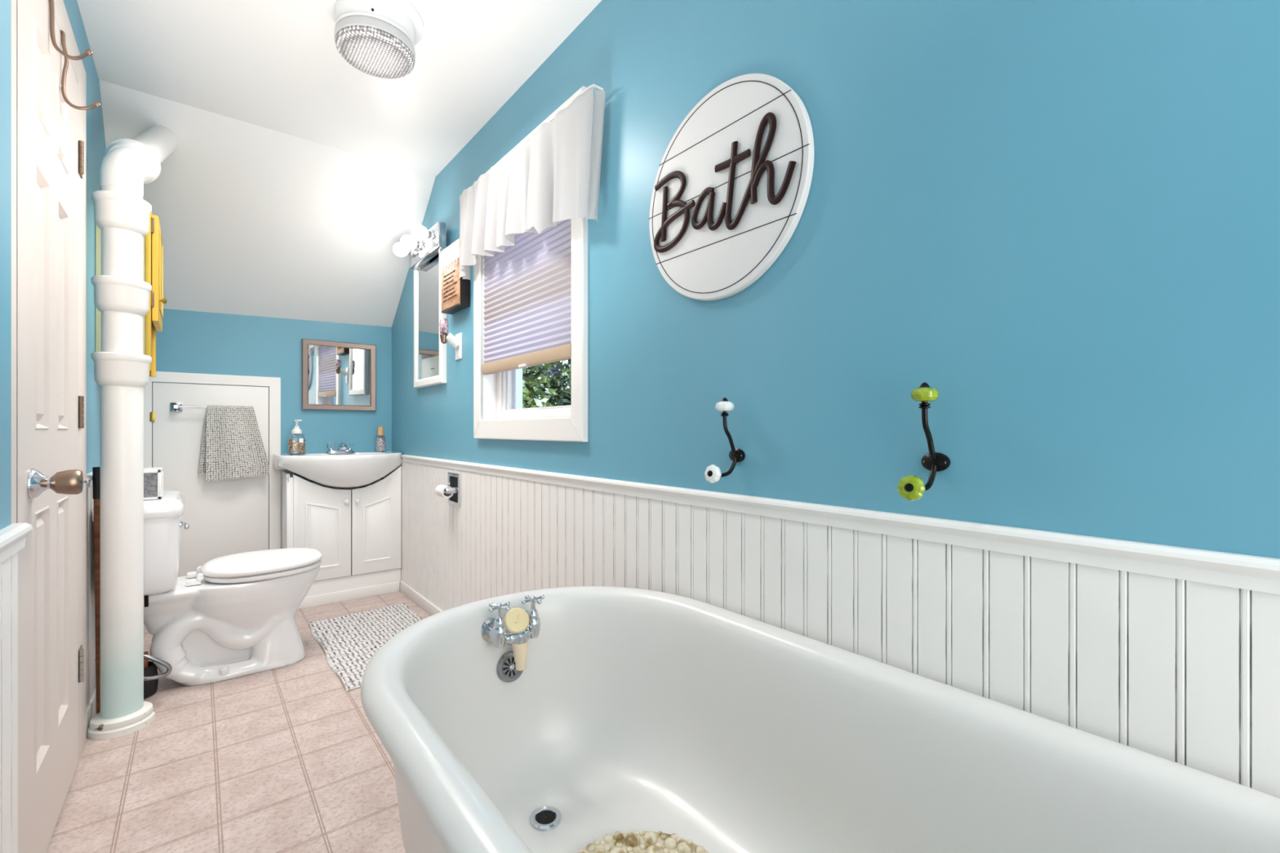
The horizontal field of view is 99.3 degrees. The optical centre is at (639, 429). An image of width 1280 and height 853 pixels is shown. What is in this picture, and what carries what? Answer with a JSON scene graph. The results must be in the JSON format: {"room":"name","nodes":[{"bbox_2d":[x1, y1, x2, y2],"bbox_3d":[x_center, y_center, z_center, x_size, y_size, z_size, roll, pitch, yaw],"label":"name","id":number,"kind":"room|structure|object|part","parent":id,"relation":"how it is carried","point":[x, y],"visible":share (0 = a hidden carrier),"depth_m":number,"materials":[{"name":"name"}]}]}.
{"room":"bathroom","nodes":[
{"label":"bathroom","id":0,"kind":"room"},
{"bbox_2d":[0,0,106,529],"bbox_3d":[-0.966,-0.185,0.648,0.200,2.430,5.625,0,0,-39],"label":"wall","id":1,"kind":"structure","parent":0,"point":[95,138],"depth_m":0.90,"materials":[{"name":"blue paint"}]},
{"bbox_2d":[0,551,17,852],"bbox_3d":[-0.070,0.583,-0.282,0.003,0.795,3.050,0,0,-39],"label":"trim","id":2,"kind":"structure","parent":1,"relation":"attached to","point":[8,567],"depth_m":0.86,"materials":[{"name":"white paint"}]},
{"bbox_2d":[0,522,32,563],"bbox_3d":[-0.074,0.177,-0.272,0.022,0.041,3.072,0,0,-39],"label":"trim","id":3,"kind":"structure","parent":1,"relation":"attached to","point":[12,537],"depth_m":0.85,"materials":[{"name":"white paint"}]},
{"bbox_2d":[11,0,86,765],"bbox_3d":[-1.468,-0.070,1.339,0.022,2.200,1.130,0,0,-39],"label":"trim","id":4,"kind":"structure","parent":1,"relation":"attached to","point":[61,16],"depth_m":1.67,"materials":[{"name":"beige paint"}]},
{"bbox_2d":[16,0,88,852],"bbox_3d":[-1.480,-0.019,1.425,0.111,2.075,0.778,0,0,-39],"label":"door","id":5,"kind":"structure","parent":1,"relation":"in","point":[50,153],"depth_m":1.32,"materials":[{"name":"beige paint"}]},
{"bbox_3d":[-1.320,0.118,1.202,0.036,0.068,0.068,0,0,-39],"label":"knob","id":6,"kind":"part","parent":5,"relation":"part of","materials":[{"name":"silver metal"}]},
{"bbox_2d":[48,0,93,60],"bbox_3d":[-1.422,-0.996,1.357,0.081,0.141,0.015,0,0,-39],"label":"hook","id":7,"kind":"object","parent":5,"relation":"hanging from","point":[87,52],"visible":1,"depth_m":1.34,"materials":[{"name":"brown metal"}]},
{"bbox_2d":[59,30,101,110],"bbox_3d":[-1.517,-0.967,1.473,0.080,0.200,0.015,0,0,-39],"label":"hook","id":8,"kind":"object","parent":5,"relation":"hanging from","point":[95,104],"visible":0.99,"depth_m":1.45,"materials":[{"name":"brown metal"}]},
{"bbox_2d":[86,471,93,488],"bbox_3d":[-2.268,0.177,2.322,0.022,0.041,1.385,0,0,-39],"label":"trim","id":9,"kind":"structure","parent":1,"relation":"attached to","point":[89,476],"depth_m":1.88,"materials":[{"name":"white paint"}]},
{"bbox_2d":[86,485,95,709],"bbox_3d":[-2.263,0.585,2.310,0.003,0.790,1.360,0,0,-39],"label":"trim","id":10,"kind":"structure","parent":1,"relation":"attached to","point":[91,627],"depth_m":1.93,"materials":[{"name":"white paint"}]},
{"bbox_2d":[86,688,96,734],"bbox_3d":[-2.271,0.997,2.320,0.016,0.066,1.385,0,0,-39],"label":"baseboard","id":11,"kind":"structure","parent":1,"relation":"attached to","point":[91,708],"depth_m":1.92,"materials":[{"name":"white paint"}]},
{"bbox_2d":[95,211,166,377],"bbox_3d":[-2.126,-0.570,2.293,0.205,0.660,0.370,0,0,-39],"label":"towel","id":12,"kind":"object","parent":1,"relation":"attached to","point":[153,245],"visible":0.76,"depth_m":2.21,"materials":[{"name":"yellow fabric"}]},
{"bbox_3d":[-2.041,-0.570,2.140,0.144,0.660,0.016,0,0,-39],"label":"panel","id":13,"kind":"part","parent":12,"relation":"part of","materials":[{"name":"beige paint"}]},
{"bbox_3d":[-2.074,-0.660,2.341,0.024,0.430,0.320,0,0,-39],"label":"cabinet door","id":14,"kind":"part","parent":12,"relation":"part of","materials":[{"name":"yellow paint"}]},
{"bbox_3d":[-1.976,-0.535,2.253,0.024,0.024,0.024,0,0,-39],"label":"knob","id":15,"kind":"part","parent":12,"relation":"part of","materials":[{"name":"gold metal"}]},
{"bbox_2d":[45,591,431,852],"bbox_3d":[-0.493,1.070,1.081,1.800,0.080,5.900,0,0,-39],"label":"floor","id":16,"kind":"structure","parent":0,"point":[286,759],"depth_m":1.62,"materials":[{"name":"tile"}]},
{"bbox_2d":[92,466,100,714],"bbox_3d":[-1.904,0.580,1.915,0.031,0.900,0.059,0,0,-39],"label":"handle","id":17,"kind":"object","parent":16,"relation":"on","point":[95,470],"visible":0.54,"depth_m":1.90,"materials":[{"name":"brown wood"}]},
{"bbox_2d":[87,125,178,739],"bbox_3d":[-1.940,-0.170,2.155,0.170,2.400,0.763,0,0,-28],"label":"drain pipe","id":18,"kind":"object","parent":16,"relation":"on","point":[121,295],"visible":1,"depth_m":1.85,"materials":[{"name":"white paint"}]},
{"bbox_2d":[143,651,158,698],"bbox_3d":[-1.949,0.950,2.102,0.132,0.160,0.132,0,0,-39],"label":"plunger","id":19,"kind":"object","parent":16,"relation":"on","point":[150,687],"visible":0.27,"depth_m":2.10,"materials":[{"name":"black rubber"}]},
{"bbox_2d":[92,490,322,685],"bbox_3d":[-1.782,0.650,2.319,0.744,0.776,0.467,0,0,-39],"label":"toilet","id":20,"kind":"object","parent":16,"relation":"on","point":[233,616],"visible":0.9,"depth_m":2.23,"materials":[{"name":"white ceramic"}]},
{"bbox_3d":[-1.975,0.296,2.164,0.249,0.068,0.464,0,0,-39],"label":"tank lid","id":21,"kind":"part","parent":20,"relation":"part of","materials":[{"name":"white ceramic"}]},
{"bbox_2d":[143,467,163,499],"bbox_3d":[-1.913,0.204,2.050,0.170,0.112,0.125,0,0,-39],"label":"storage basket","id":22,"kind":"object","parent":20,"relation":"on","point":[153,477],"visible":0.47,"depth_m":2.04,"materials":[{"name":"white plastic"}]},
{"bbox_3d":[-1.978,0.477,2.162,0.235,0.295,0.440,0,0,-39],"label":"tank","id":23,"kind":"part","parent":20,"relation":"part of","materials":[{"name":"white ceramic"}]},
{"bbox_3d":[-1.752,0.366,2.090,0.075,0.027,0.023,0,0,40],"label":"flush lever","id":24,"kind":"part","parent":20,"relation":"part of","materials":[{"name":"silver metal"}]},
{"bbox_3d":[-1.776,0.834,2.326,0.708,0.410,0.365,0,0,-39],"label":"bowl","id":25,"kind":"part","parent":20,"relation":"part of","materials":[{"name":"white ceramic"}]},
{"bbox_3d":[-1.667,0.577,2.414,0.445,0.043,0.380,0,0,-39],"label":"seat lid","id":26,"kind":"part","parent":20,"relation":"part of","materials":[{"name":"white plastic"}]},
{"bbox_3d":[-1.665,0.613,2.416,0.434,0.022,0.376,0,0,-39],"label":"seat","id":27,"kind":"part","parent":20,"relation":"part of","materials":[{"name":"white plastic"}]},
{"bbox_2d":[280,465,401,609],"bbox_3d":[-1.839,0.629,3.370,0.622,0.803,0.299,0,0,-39],"label":"vanity cabinet","id":28,"kind":"object","parent":16,"relation":"on","point":[357,531],"visible":0.87,"depth_m":3.28,"materials":[{"name":"white wood"}]},
{"bbox_3d":[-1.866,0.568,3.201,0.298,0.627,0.022,0,0,-39],"label":"cabinet door","id":29,"kind":"part","parent":28,"relation":"part of","materials":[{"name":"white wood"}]},
{"bbox_2d":[273,451,402,487],"bbox_3d":[-1.813,0.246,3.312,0.664,0.203,0.421,0,0,-39],"label":"sink basin","id":30,"kind":"object","parent":28,"relation":"in","point":[356,469],"visible":0.9,"depth_m":3.17,"materials":[{"name":"white ceramic"}]},
{"bbox_2d":[288,419,305,454],"bbox_3d":[-2.026,0.042,3.212,0.084,0.206,0.081,0,0,-39],"label":"soap dispenser","id":31,"kind":"object","parent":30,"relation":"on","point":[296,440],"visible":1,"depth_m":3.20,"materials":[{"name":"clear plastic"}]},
{"bbox_2d":[288,433,305,454],"bbox_3d":[-2.032,0.083,3.220,0.084,0.122,0.060,0,0,-39],"label":"bottle","id":32,"kind":"object","parent":31,"relation":"attached to","point":[296,442],"depth_m":3.20,"materials":[{"name":"clear glass"}]},
{"bbox_2d":[324,442,355,453],"bbox_3d":[-1.861,0.111,3.388,0.164,0.068,0.128,0,0,-39],"label":"tap","id":33,"kind":"object","parent":30,"relation":"on","point":[342,446],"visible":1,"depth_m":3.38,"materials":[{"name":"silver metal"}]},
{"bbox_3d":[-1.922,0.096,3.384,0.043,0.038,0.043,0,0,-17],"label":"clear knob","id":34,"kind":"part","parent":33,"relation":"part of","materials":[{"name":"clear glass"}]},
{"bbox_3d":[-1.853,0.105,3.386,0.034,0.054,0.117,0,0,-39],"label":"spout","id":35,"kind":"part","parent":33,"relation":"part of","materials":[{"name":"silver metal"}]},
{"bbox_3d":[-1.841,0.096,3.450,0.043,0.038,0.043,0,0,-17],"label":"clear knob","id":36,"kind":"part","parent":33,"relation":"part of","materials":[{"name":"clear glass"}]},
{"bbox_2d":[375,426,385,452],"bbox_3d":[-1.706,0.061,3.576,0.058,0.166,0.058,0,0,-39],"label":"bottle","id":37,"kind":"object","parent":30,"relation":"on","point":[380,439],"visible":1,"depth_m":3.56,"materials":[{"name":"clear glass"}]},
{"bbox_3d":[-1.637,0.555,3.388,0.283,0.655,0.022,0,0,-39],"label":"cabinet door","id":38,"kind":"part","parent":28,"relation":"part of","materials":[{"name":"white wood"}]},
{"bbox_2d":[308,603,422,691],"bbox_3d":[-1.269,1.023,2.667,0.507,0.010,0.993,0,0,-39],"label":"bath rug","id":39,"kind":"object","parent":16,"relation":"on","point":[348,642],"visible":0.61,"depth_m":2.71,"materials":[{"name":"white fabric"}]},
{"bbox_2d":[360,586,1279,852],"bbox_3d":[0.157,0.729,0.765,0.793,0.602,1.702,0,0,-39],"label":"bathtub","id":40,"kind":"object","parent":16,"relation":"on","point":[720,730],"visible":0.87,"depth_m":1.08,"materials":[{"name":"white ceramic"}]},
{"bbox_3d":[-0.321,0.587,1.349,0.072,0.072,0.020,0,0,-39],"label":"overflow plate","id":41,"kind":"part","parent":40,"relation":"part of","materials":[{"name":"silver metal"}]},
{"bbox_2d":[480,595,544,671],"bbox_3d":[-0.306,0.493,1.329,0.153,0.162,0.094,0,0,-39],"label":"tap","id":42,"kind":"object","parent":40,"relation":"attached to","point":[523,625],"visible":1,"depth_m":1.30,"materials":[{"name":"silver metal"}]},
{"bbox_3d":[-0.334,0.419,1.291,0.050,0.014,0.050,0,0,-14],"label":"cross handle","id":43,"kind":"part","parent":42,"relation":"part of","materials":[{"name":"silver metal"}]},
{"bbox_3d":[-0.288,0.542,1.307,0.037,0.065,0.037,0,0,-39],"label":"spout","id":44,"kind":"part","parent":42,"relation":"part of","materials":[{"name":"beige ceramic"}]},
{"bbox_3d":[-0.265,0.419,1.347,0.050,0.014,0.050,0,0,0],"label":"cross handle","id":45,"kind":"part","parent":42,"relation":"part of","materials":[{"name":"silver metal"}]},
{"bbox_2d":[577,830,709,852],"bbox_3d":[0.097,0.841,0.856,0.364,0.016,0.645,0,0,-39],"label":"bath mat","id":46,"kind":"object","parent":40,"relation":"in","point":[635,842],"visible":1,"depth_m":1.10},
{"bbox_2d":[151,308,391,549],"bbox_3d":[-2.291,-0.185,3.260,1.762,2.430,0.100,0,0,-39],"label":"wall","id":47,"kind":"structure","parent":0,"point":[188,341],"depth_m":3.30,"materials":[{"name":"blue paint"}]},
{"bbox_2d":[150,382,268,577],"bbox_3d":[-2.417,0.322,3.074,0.526,1.156,0.030,0,0,-39],"label":"door","id":48,"kind":"structure","parent":47,"relation":"in","point":[226,517],"depth_m":3.05,"materials":[{"name":"white paint"}]},
{"bbox_2d":[169,402,206,412],"bbox_3d":[-2.406,-0.123,3.036,0.332,0.051,0.069,0,0,-39],"label":"towel bar","id":49,"kind":"object","parent":48,"relation":"attached to","point":[174,406],"visible":0.59,"depth_m":2.96,"materials":[{"name":"silver metal"}]},
{"bbox_3d":[-2.388,-0.125,3.014,0.280,0.011,0.011,0,0,-39],"label":"rod","id":50,"kind":"part","parent":49,"relation":"part of","materials":[{"name":"silver metal"}]},
{"bbox_2d":[199,405,269,481],"bbox_3d":[-2.296,0.073,3.082,0.319,0.420,0.067,0,0,-39],"label":"hand towel","id":51,"kind":"object","parent":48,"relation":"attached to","point":[233,446],"visible":1,"depth_m":3.05,"materials":[{"name":"white fabric"}]},
{"bbox_2d":[143,371,280,549],"bbox_3d":[-2.415,0.292,3.081,0.633,1.215,0.022,0,0,-39],"label":"trim","id":52,"kind":"structure","parent":47,"relation":"attached to","point":[273,383],"depth_m":3.24,"materials":[{"name":"white paint"}]},
{"bbox_2d":[280,469,294,477],"bbox_3d":[-2.146,0.608,3.306,0.075,0.845,0.012,0,0,-39],"label":"trim","id":53,"kind":"structure","parent":47,"relation":"attached to","point":[291,473],"depth_m":3.31,"materials":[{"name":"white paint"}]},
{"bbox_2d":[302,338,376,411],"bbox_3d":[-1.919,-0.344,3.480,0.420,0.437,0.031,0,0,-39],"label":"wall mirror","id":54,"kind":"object","parent":47,"relation":"attached to","point":[336,375],"visible":1,"depth_m":3.47,"materials":[{"name":"brown wood"}]},
{"bbox_3d":[-1.921,-0.344,3.482,0.352,0.369,0.019,0,0,-40],"label":"glass","id":55,"kind":"part","parent":54,"relation":"part of","materials":[{"name":"grey mirror"}]},
{"bbox_2d":[76,0,601,327],"bbox_3d":[-0.438,-1.072,1.014,1.800,0.856,5.725,0,0,-39],"label":"ceiling","id":56,"kind":"structure","parent":0,"point":[295,174],"depth_m":2.46,"materials":[{"name":"white paint"}]},
{"bbox_2d":[324,0,423,79],"bbox_3d":[-0.890,-1.324,1.834,0.300,0.152,0.300,0,0,-39],"label":"ceiling light","id":57,"kind":"object","parent":56,"relation":"attached to","point":[378,38],"visible":1,"depth_m":1.77,"materials":[{"name":"white plastic"}]},
{"bbox_2d":[334,25,414,79],"bbox_3d":[-0.890,-1.262,1.834,0.242,0.028,0.242,0,0,-39],"label":"diffuser","id":58,"kind":"object","parent":57,"relation":"attached to","point":[381,51],"depth_m":1.80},
{"bbox_2d":[391,0,1279,559],"bbox_3d":[0.145,-0.185,1.552,0.140,2.430,5.625,0,0,-39],"label":"wall","id":59,"kind":"structure","parent":0,"point":[1059,220],"depth_m":0.95,"materials":[{"name":"blue paint"}]},
{"bbox_2d":[400,581,442,615],"bbox_3d":[0.166,0.997,1.399,0.020,0.066,5.360,0,0,-39],"label":"baseboard","id":60,"kind":"structure","parent":59,"relation":"attached to","point":[427,606],"depth_m":3.17,"materials":[{"name":"white paint"}]},
{"bbox_2d":[413,226,446,388],"bbox_3d":[-1.182,-0.659,3.047,0.029,0.822,0.472,0,0,-39],"label":"mirror","id":61,"kind":"object","parent":59,"relation":"attached to","point":[429,353],"visible":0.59,"depth_m":3.04,"materials":[{"name":"white paint"}]},
{"bbox_2d":[392,221,445,269],"bbox_3d":[-1.209,-1.000,2.942,0.146,0.130,0.490,0,0,-39],"label":"vanity light","id":62,"kind":"object","parent":61,"relation":"attached to","point":[424,244],"visible":0.99,"depth_m":2.91,"materials":[{"name":"silver metal"}]},
{"bbox_2d":[392,242,413,257],"bbox_3d":[-1.338,-1.015,3.069,0.106,0.080,0.080,0,0,-39],"label":"bulb","id":63,"kind":"object","parent":62,"relation":"attached to","point":[397,249],"depth_m":3.04,"materials":[{"name":"white glass"}]},
{"bbox_2d":[400,235,422,250],"bbox_3d":[-1.244,-1.015,2.953,0.106,0.080,0.080,0,0,-39],"label":"bulb","id":64,"kind":"object","parent":62,"relation":"attached to","point":[407,242],"depth_m":2.92,"materials":[{"name":"white glass"}]},
{"bbox_2d":[410,224,434,241],"bbox_3d":[-1.124,-1.015,2.805,0.106,0.080,0.080,0,0,-39],"label":"bulb","id":65,"kind":"object","parent":62,"relation":"attached to","point":[419,232],"depth_m":2.78,"materials":[{"name":"white glass"}]},
{"bbox_3d":[-1.179,-0.659,3.049,0.017,0.736,0.386,0,0,-39],"label":"glass","id":66,"kind":"part","parent":61,"relation":"part of","materials":[{"name":"grey mirror"}]},
{"bbox_2d":[444,471,460,506],"bbox_3d":[-0.966,0.300,2.738,0.065,0.164,0.163,0,0,-39],"label":"toilet paper holder","id":67,"kind":"object","parent":59,"relation":"attached to","point":[453,478],"visible":0.77,"depth_m":2.73,"materials":[{"name":"silver metal"}]},
{"bbox_2d":[435,484,453,497],"bbox_3d":[-0.981,0.308,2.726,0.060,0.060,0.095,0,0,-39],"label":"toilet paper roll","id":68,"kind":"object","parent":67,"relation":"on","point":[439,490],"visible":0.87,"depth_m":2.70,"materials":[{"name":"white paper"}]},
{"bbox_2d":[441,238,470,314],"bbox_3d":[-0.918,-0.756,2.703,0.054,0.317,0.248,0,0,-39],"label":"block sign","id":69,"kind":"object","parent":59,"relation":"attached to","point":[455,291],"visible":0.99,"depth_m":2.66,"materials":[{"name":"brown"}]},
{"bbox_2d":[455,332,462,359],"bbox_3d":[-0.912,-0.420,2.734,0.008,0.130,0.083,0,0,-39],"label":"wall outlet","id":70,"kind":"object","parent":59,"relation":"attached to","point":[459,336],"visible":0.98,"depth_m":2.72,"materials":[{"name":"white plastic"}]},
{"bbox_2d":[439,318,459,347],"bbox_3d":[-0.949,-0.481,2.715,0.099,0.142,0.059,0,0,-39],"label":"air freshener","id":71,"kind":"object","parent":70,"relation":"attached to","point":[445,336],"visible":1,"depth_m":2.69,"materials":[{"name":"white plastic"}]},
{"bbox_3d":[-0.972,-0.451,2.696,0.038,0.046,0.038,0,0,-39],"label":"scent bulb","id":72,"kind":"part","parent":71,"relation":"part of","materials":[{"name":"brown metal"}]},
{"bbox_2d":[439,318,448,334],"bbox_3d":[-0.972,-0.513,2.696,0.040,0.077,0.059,0,0,-39],"label":"glass bottle","id":73,"kind":"object","parent":71,"relation":"on","point":[443,324],"depth_m":2.68,"materials":[{"name":"glass"}]},
{"bbox_2d":[456,350,459,357],"bbox_3d":[-0.914,-0.383,2.732,0.003,0.035,0.039,0,0,-39],"label":"socket","id":74,"kind":"object","parent":70,"relation":"attached to","point":[457,351],"depth_m":2.73,"materials":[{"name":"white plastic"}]},
{"bbox_2d":[473,85,587,441],"bbox_3d":[-0.428,-0.557,2.229,0.153,1.195,0.928,0,0,-39],"label":"window","id":75,"kind":"structure","parent":59,"relation":"in","point":[548,402],"depth_m":2.18,"materials":[{"name":"white paint"}]},
{"bbox_3d":[-0.376,-0.541,2.253,0.038,0.902,0.614,0,0,-39],"label":"storm frame","id":76,"kind":"part","parent":75,"relation":"part of","materials":[{"name":"blue"}]},
{"bbox_2d":[481,218,571,374],"bbox_3d":[-0.468,-0.658,2.179,0.045,0.819,0.752,0,0,-39],"label":"window shade","id":77,"kind":"object","parent":75,"relation":"attached to","point":[527,295],"visible":0.5,"depth_m":2.13,"materials":[{"name":"fabric"}]},
{"bbox_3d":[-0.466,-0.276,2.181,0.034,0.047,0.752,0,0,-39],"label":"rail","id":78,"kind":"part","parent":77,"relation":"part of","materials":[{"name":"beige wood"}]},
{"bbox_2d":[459,84,605,279],"bbox_3d":[-0.490,-0.885,2.112,0.093,0.431,1.097,0,0,-39],"label":"valance curtain","id":79,"kind":"object","parent":75,"relation":"hanging from","point":[549,178],"visible":1,"depth_m":1.90,"materials":[{"name":"white fabric"}]},
{"bbox_3d":[-0.470,-1.089,2.128,0.043,0.024,1.071,0,0,-39],"label":"rod","id":80,"kind":"part","parent":79,"relation":"part of","materials":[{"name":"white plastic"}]},
{"bbox_3d":[-0.408,-0.557,2.227,0.046,1.017,0.746,0,0,-39],"label":"sash","id":81,"kind":"part","parent":75,"relation":"part of","materials":[{"name":"white paint"}]},
{"bbox_3d":[-0.389,-0.540,2.243,0.003,0.899,0.614,0,0,-39],"label":"pane","id":82,"kind":"part","parent":75,"relation":"part of","materials":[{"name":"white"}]},
{"bbox_2d":[704,397,745,483],"bbox_3d":[0.200,0.024,1.300,0.093,0.204,0.054,0,0,-39],"label":"coat hook","id":83,"kind":"object","parent":59,"relation":"attached to","point":[713,473],"visible":1,"depth_m":1.29,"materials":[{"name":"black metal"}]},
{"bbox_3d":[0.172,0.104,1.283,0.026,0.044,0.044,0,0,-39],"label":"knob","id":84,"kind":"part","parent":83,"relation":"part of","materials":[{"name":"white ceramic"}]},
{"bbox_3d":[0.202,-0.056,1.298,0.045,0.024,0.045,0,0,-39],"label":"knob","id":85,"kind":"part","parent":83,"relation":"part of","materials":[{"name":"white ceramic"}]},
{"bbox_3d":[0.210,0.033,1.305,0.069,0.159,0.020,0,0,-39],"label":"arm","id":86,"kind":"part","parent":83,"relation":"part of","materials":[{"name":"black metal"}]},
{"bbox_2d":[648,73,813,301],"bbox_3d":[0.195,-0.592,1.355,0.031,0.528,0.528,0,0,-39],"label":"wall sign","id":87,"kind":"object","parent":59,"relation":"attached to","point":[733,181],"visible":1,"depth_m":1.31,"materials":[{"name":"white wood"}]},
{"bbox_2d":[396,460,1279,797],"bbox_3d":[0.092,0.583,1.494,0.003,0.795,5.600,0,0,-39],"label":"wainscoting","id":88,"kind":"structure","parent":59,"relation":"attached to","point":[1186,673],"depth_m":0.96,"materials":[{"name":"white paint"}]},
{"bbox_2d":[401,454,1279,594],"bbox_3d":[0.178,0.177,1.383,0.022,0.041,5.320,0,0,-39],"label":"trim","id":89,"kind":"structure","parent":59,"relation":"attached to","point":[1249,572],"depth_m":0.91,"materials":[{"name":"white paint"}]},
{"bbox_2d":[897,382,950,501],"bbox_3d":[0.490,0.019,0.943,0.093,0.204,0.054,0,0,-39],"label":"coat hook","id":90,"kind":"object","parent":59,"relation":"attached to","point":[910,487],"visible":1,"depth_m":0.94,"materials":[{"name":"black metal"}]},
{"bbox_3d":[0.462,0.099,0.927,0.026,0.044,0.044,0,0,-39],"label":"knob","id":91,"kind":"part","parent":90,"relation":"part of","materials":[{"name":"ceramic"}]},
{"bbox_3d":[0.492,-0.061,0.941,0.045,0.024,0.045,0,0,-39],"label":"knob","id":92,"kind":"part","parent":90,"relation":"part of","materials":[{"name":"ceramic"}]},
{"bbox_3d":[0.501,0.028,0.948,0.069,0.159,0.020,0,0,-39],"label":"arm","id":93,"kind":"part","parent":90,"relation":"part of","materials":[{"name":"black metal"}]}
]}

